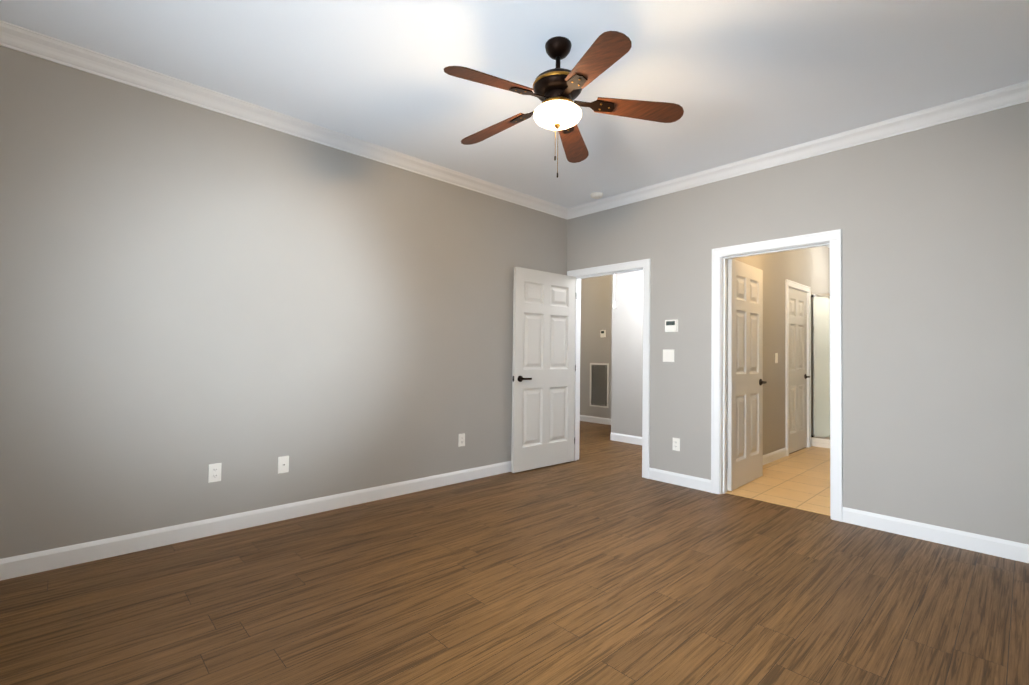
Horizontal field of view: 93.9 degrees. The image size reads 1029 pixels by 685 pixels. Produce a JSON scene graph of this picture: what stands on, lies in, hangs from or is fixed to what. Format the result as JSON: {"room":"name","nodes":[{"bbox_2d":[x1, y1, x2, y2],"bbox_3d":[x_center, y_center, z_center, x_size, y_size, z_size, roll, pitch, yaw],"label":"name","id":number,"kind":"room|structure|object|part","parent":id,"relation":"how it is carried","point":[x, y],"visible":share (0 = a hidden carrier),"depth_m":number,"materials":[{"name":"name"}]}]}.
{"room":"empty bedroom","nodes":[
{"label":"empty bedroom","id":0,"kind":"room"},
{"bbox_2d":[0,46,566,558],"bbox_3d":[-1.249,-0.150,3.793,4.910,2.800,0.120,2,-2,-43],"label":"wall","id":1,"kind":"structure","parent":0,"point":[188,294],"depth_m":3.10,"materials":[{"name":"beige paint"}]},
{"bbox_2d":[208,463,221,482],"bbox_3d":[-1.913,0.832,3.071,0.070,0.115,0.009,2,-2,-43],"label":"electrical outlet","id":2,"kind":"object","parent":1,"relation":"attached to","point":[214,474],"visible":1,"depth_m":3.07,"materials":[{"name":"white plastic"}]},
{"bbox_2d":[0,461,510,580],"bbox_3d":[-1.177,1.198,3.752,4.790,0.105,0.014,2,-2,-43],"label":"baseboard","id":3,"kind":"structure","parent":1,"relation":"attached to","point":[35,562],"depth_m":3.06,"materials":[{"name":"white wood"}]},
{"bbox_2d":[278,456,288,473],"bbox_3d":[-1.609,0.852,3.351,0.070,0.115,0.016,2,-2,-43],"label":"electrical outlet","id":4,"kind":"object","parent":1,"relation":"attached to","point":[283,464],"visible":1,"depth_m":3.35,"materials":[{"name":"white plastic"}]},
{"bbox_2d":[0,20,567,218],"bbox_3d":[-1.117,-1.504,3.792,4.790,0.090,0.086,2,-2,-43],"label":"crown molding","id":5,"kind":"structure","parent":1,"relation":"attached to","point":[28,41],"depth_m":3.12,"materials":[{"name":"white wood"}]},
{"bbox_2d":[458,433,464,446],"bbox_3d":[-0.482,0.894,4.409,0.070,0.115,0.009,2,-2,-43],"label":"electrical outlet","id":6,"kind":"object","parent":1,"relation":"attached to","point":[461,442],"visible":1,"depth_m":4.41,"materials":[{"name":"white plastic"}]},
{"bbox_2d":[0,421,1028,684],"bbox_3d":[0.827,1.347,4.540,9.040,0.100,6.440,2,-2,-43],"label":"floor","id":7,"kind":"structure","parent":0,"point":[602,561],"depth_m":2.30,"materials":[{"name":"brown wood"}]},
{"bbox_2d":[0,0,1028,247],"bbox_3d":[0.865,-1.562,4.612,9.040,0.120,6.440,2,-2,-43],"label":"ceiling","id":8,"kind":"structure","parent":0,"point":[738,80],"depth_m":2.69,"materials":[{"name":"white paint"}]},
{"bbox_2d":[444,31,683,177],"bbox_3d":[0.185,-1.199,2.507,1.236,0.728,1.247,2,-2,-43],"label":"ceiling fan","id":9,"kind":"object","parent":8,"relation":"hanging from","point":[557,90],"visible":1,"depth_m":2.46,"materials":[{"name":"brown wood"}]},
{"bbox_3d":[0.228,-1.404,2.520,0.256,0.318,0.256,2,-2,-43],"label":"motor","id":10,"kind":"part","parent":9,"relation":"part of","materials":[{"name":"brown metal"}]},
{"bbox_3d":[0.225,-1.177,2.514,0.252,0.079,0.252,2,-2,-43],"label":"lamp shade","id":11,"kind":"part","parent":9,"relation":"part of","materials":[{"name":"white glass"}]},
{"bbox_2d":[590,192,602,198],"bbox_3d":[0.830,-1.478,4.851,0.128,0.038,0.128,2,-2,-43],"label":"smoke detector","id":12,"kind":"object","parent":8,"relation":"attached to","point":[596,195],"visible":1,"depth_m":4.82,"materials":[{"name":"white plastic"}]},
{"bbox_2d":[580,275,611,418],"bbox_3d":[1.681,-0.001,8.233,0.120,2.800,2.000,2,-2,-43],"label":"wall","id":13,"kind":"structure","parent":0,"point":[596,306],"depth_m":8.45,"materials":[{"name":"beige paint"}]},
{"bbox_2d":[580,415,610,424],"bbox_3d":[1.573,1.345,8.197,0.014,0.105,1.880,2,-2,-43],"label":"baseboard","id":14,"kind":"structure","parent":13,"relation":"attached to","point":[593,419],"depth_m":8.36,"materials":[{"name":"white wood"}]},
{"bbox_2d":[590,363,608,407],"bbox_3d":[1.467,0.739,8.338,0.010,0.760,0.400,2,-2,-43],"label":"air vent","id":15,"kind":"object","parent":13,"relation":"in","point":[599,384],"visible":1,"depth_m":8.33,"materials":[{"name":"white metal"}]},
{"bbox_2d":[600,330,605,337],"bbox_3d":[1.526,-0.152,8.295,0.030,0.130,0.100,2,-2,-43],"label":"thermostat","id":16,"kind":"object","parent":13,"relation":"attached to","point":[602,333],"visible":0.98,"depth_m":8.28,"materials":[{"name":"white plastic"}]},
{"bbox_2d":[611,271,642,436],"bbox_3d":[2.045,-0.050,6.088,0.120,2.800,1.870,2,-2,-43],"label":"wall","id":17,"kind":"structure","parent":0,"point":[627,365],"depth_m":6.54,"materials":[{"name":"beige paint"}]},
{"bbox_2d":[610,432,641,444],"bbox_3d":[1.979,1.296,6.009,0.014,0.105,1.870,2,-2,-43],"label":"baseboard","id":18,"kind":"structure","parent":17,"relation":"attached to","point":[631,439],"depth_m":6.50,"materials":[{"name":"white wood"}]},
{"bbox_2d":[727,246,827,454],"bbox_3d":[3.167,-0.043,5.775,4.010,2.800,0.120,2,-2,-43],"label":"wall","id":19,"kind":"structure","parent":0,"point":[773,266],"depth_m":5.59,"materials":[{"name":"beige paint"}]},
{"bbox_2d":[763,447,786,464],"bbox_3d":[2.485,1.278,5.028,2.063,0.105,0.014,2,-2,-43],"label":"baseboard","id":20,"kind":"structure","parent":19,"relation":"attached to","point":[774,456],"depth_m":5.45,"materials":[{"name":"white wood"}]},
{"bbox_2d":[775,353,777,362],"bbox_3d":[3.030,0.180,5.554,0.070,0.115,0.010,2,-2,-43],"label":"bathroom light switch","id":21,"kind":"object","parent":19,"relation":"attached to","point":[776,357],"visible":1,"depth_m":5.54,"materials":[{"name":"white plastic"}]},
{"bbox_2d":[785,279,810,455],"bbox_3d":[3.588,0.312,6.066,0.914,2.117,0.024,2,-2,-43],"label":"trim","id":22,"kind":"structure","parent":19,"relation":"attached to","point":[793,284],"depth_m":5.81,"materials":[{"name":"white wood"}]},
{"bbox_2d":[789,287,809,452],"bbox_3d":[3.562,0.343,6.088,0.761,2.030,0.143,2,-2,-43],"label":"closet door","id":23,"kind":"structure","parent":19,"relation":"in","point":[798,376],"depth_m":6.09,"materials":[{"name":"white paint"}]},
{"bbox_2d":[726,446,829,515],"bbox_3d":[3.616,1.345,5.117,3.940,0.004,1.430,2,-2,-43],"label":"floor","id":24,"kind":"structure","parent":0,"point":[799,479],"depth_m":4.48,"materials":[{"name":"beige tile"}]},
{"bbox_2d":[811,293,829,447],"bbox_3d":[4.758,0.362,6.197,0.850,2.046,1.430,2,-2,-43],"label":"shower","id":25,"kind":"object","parent":24,"relation":"on","point":[820,370],"visible":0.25,"depth_m":6.66,"materials":[{"name":"white glass"}]},
{"bbox_2d":[567,102,1028,543],"bbox_3d":[1.133,-0.090,4.927,0.120,2.800,6.320,2,-2,-43],"label":"wall","id":26,"kind":"structure","parent":0,"point":[932,223],"depth_m":3.25,"materials":[{"name":"beige paint"}]},
{"bbox_2d":[511,267,575,472],"bbox_3d":[0.318,0.275,5.046,0.890,2.030,0.147,2,-2,-43],"label":"hall door","id":27,"kind":"structure","parent":26,"relation":"in","point":[543,376],"depth_m":4.99,"materials":[{"name":"white paint"}]},
{"bbox_2d":[567,259,650,478],"bbox_3d":[0.996,0.253,5.061,0.168,2.117,1.044,2,-2,-43],"label":"door frame","id":28,"kind":"structure","parent":26,"relation":"attached to","point":[645,264],"depth_m":4.74,"materials":[{"name":"white wood"}]},
{"bbox_2d":[663,349,673,361],"bbox_3d":[1.440,0.123,4.496,0.010,0.115,0.115,2,-2,-43],"label":"light switch","id":29,"kind":"object","parent":26,"relation":"attached to","point":[668,355],"visible":1,"depth_m":4.50,"materials":[{"name":"white plastic"}]},
{"bbox_2d":[665,319,677,331],"bbox_3d":[1.457,-0.155,4.473,0.030,0.115,0.125,2,-2,-43],"label":"thermostat","id":30,"kind":"object","parent":26,"relation":"attached to","point":[671,325],"visible":1,"depth_m":4.46,"materials":[{"name":"white plastic"}]},
{"bbox_2d":[673,438,679,450],"bbox_3d":[1.485,0.936,4.417,0.009,0.115,0.070,2,-2,-43],"label":"electrical outlet","id":31,"kind":"object","parent":26,"relation":"attached to","point":[676,444],"visible":1,"depth_m":4.41,"materials":[{"name":"white plastic"}]},
{"bbox_2d":[649,467,710,491],"bbox_3d":[1.499,1.249,4.386,0.014,0.105,0.611,2,-2,-43],"label":"baseboard","id":32,"kind":"structure","parent":26,"relation":"attached to","point":[697,483],"depth_m":4.37,"materials":[{"name":"white wood"}]},
{"bbox_2d":[727,259,766,490],"bbox_3d":[2.155,0.285,4.495,0.807,2.030,0.147,2,-2,-43],"label":"bathroom door","id":33,"kind":"structure","parent":26,"relation":"in","point":[746,382],"depth_m":4.43,"materials":[{"name":"white paint"}]},
{"bbox_2d":[711,229,842,521],"bbox_3d":[2.098,0.238,3.884,0.168,2.117,0.959,2,-2,-43],"label":"door frame","id":34,"kind":"structure","parent":26,"relation":"attached to","point":[834,237],"depth_m":3.89,"materials":[{"name":"white wood"}]},
{"bbox_2d":[567,81,1028,219],"bbox_3d":[1.903,-1.459,4.007,0.086,0.090,3.900,2,-2,-43],"label":"crown molding","id":35,"kind":"structure","parent":26,"relation":"attached to","point":[1008,96],"depth_m":3.53,"materials":[{"name":"white wood"}]},
{"bbox_2d":[842,507,1028,562],"bbox_3d":[2.795,1.232,3.002,0.014,0.105,1.263,2,-2,-43],"label":"baseboard","id":36,"kind":"structure","parent":26,"relation":"attached to","point":[1008,549],"depth_m":3.07,"materials":[{"name":"white wood"}]},
{"bbox_2d":[828,247,829,297],"bbox_3d":[5.424,-0.002,6.209,0.120,2.800,2.330,2,-2,-43],"label":"wall","id":37,"kind":"structure","parent":0,"point":[829,271],"depth_m":7.04,"materials":[{"name":"beige paint"}]}
]}

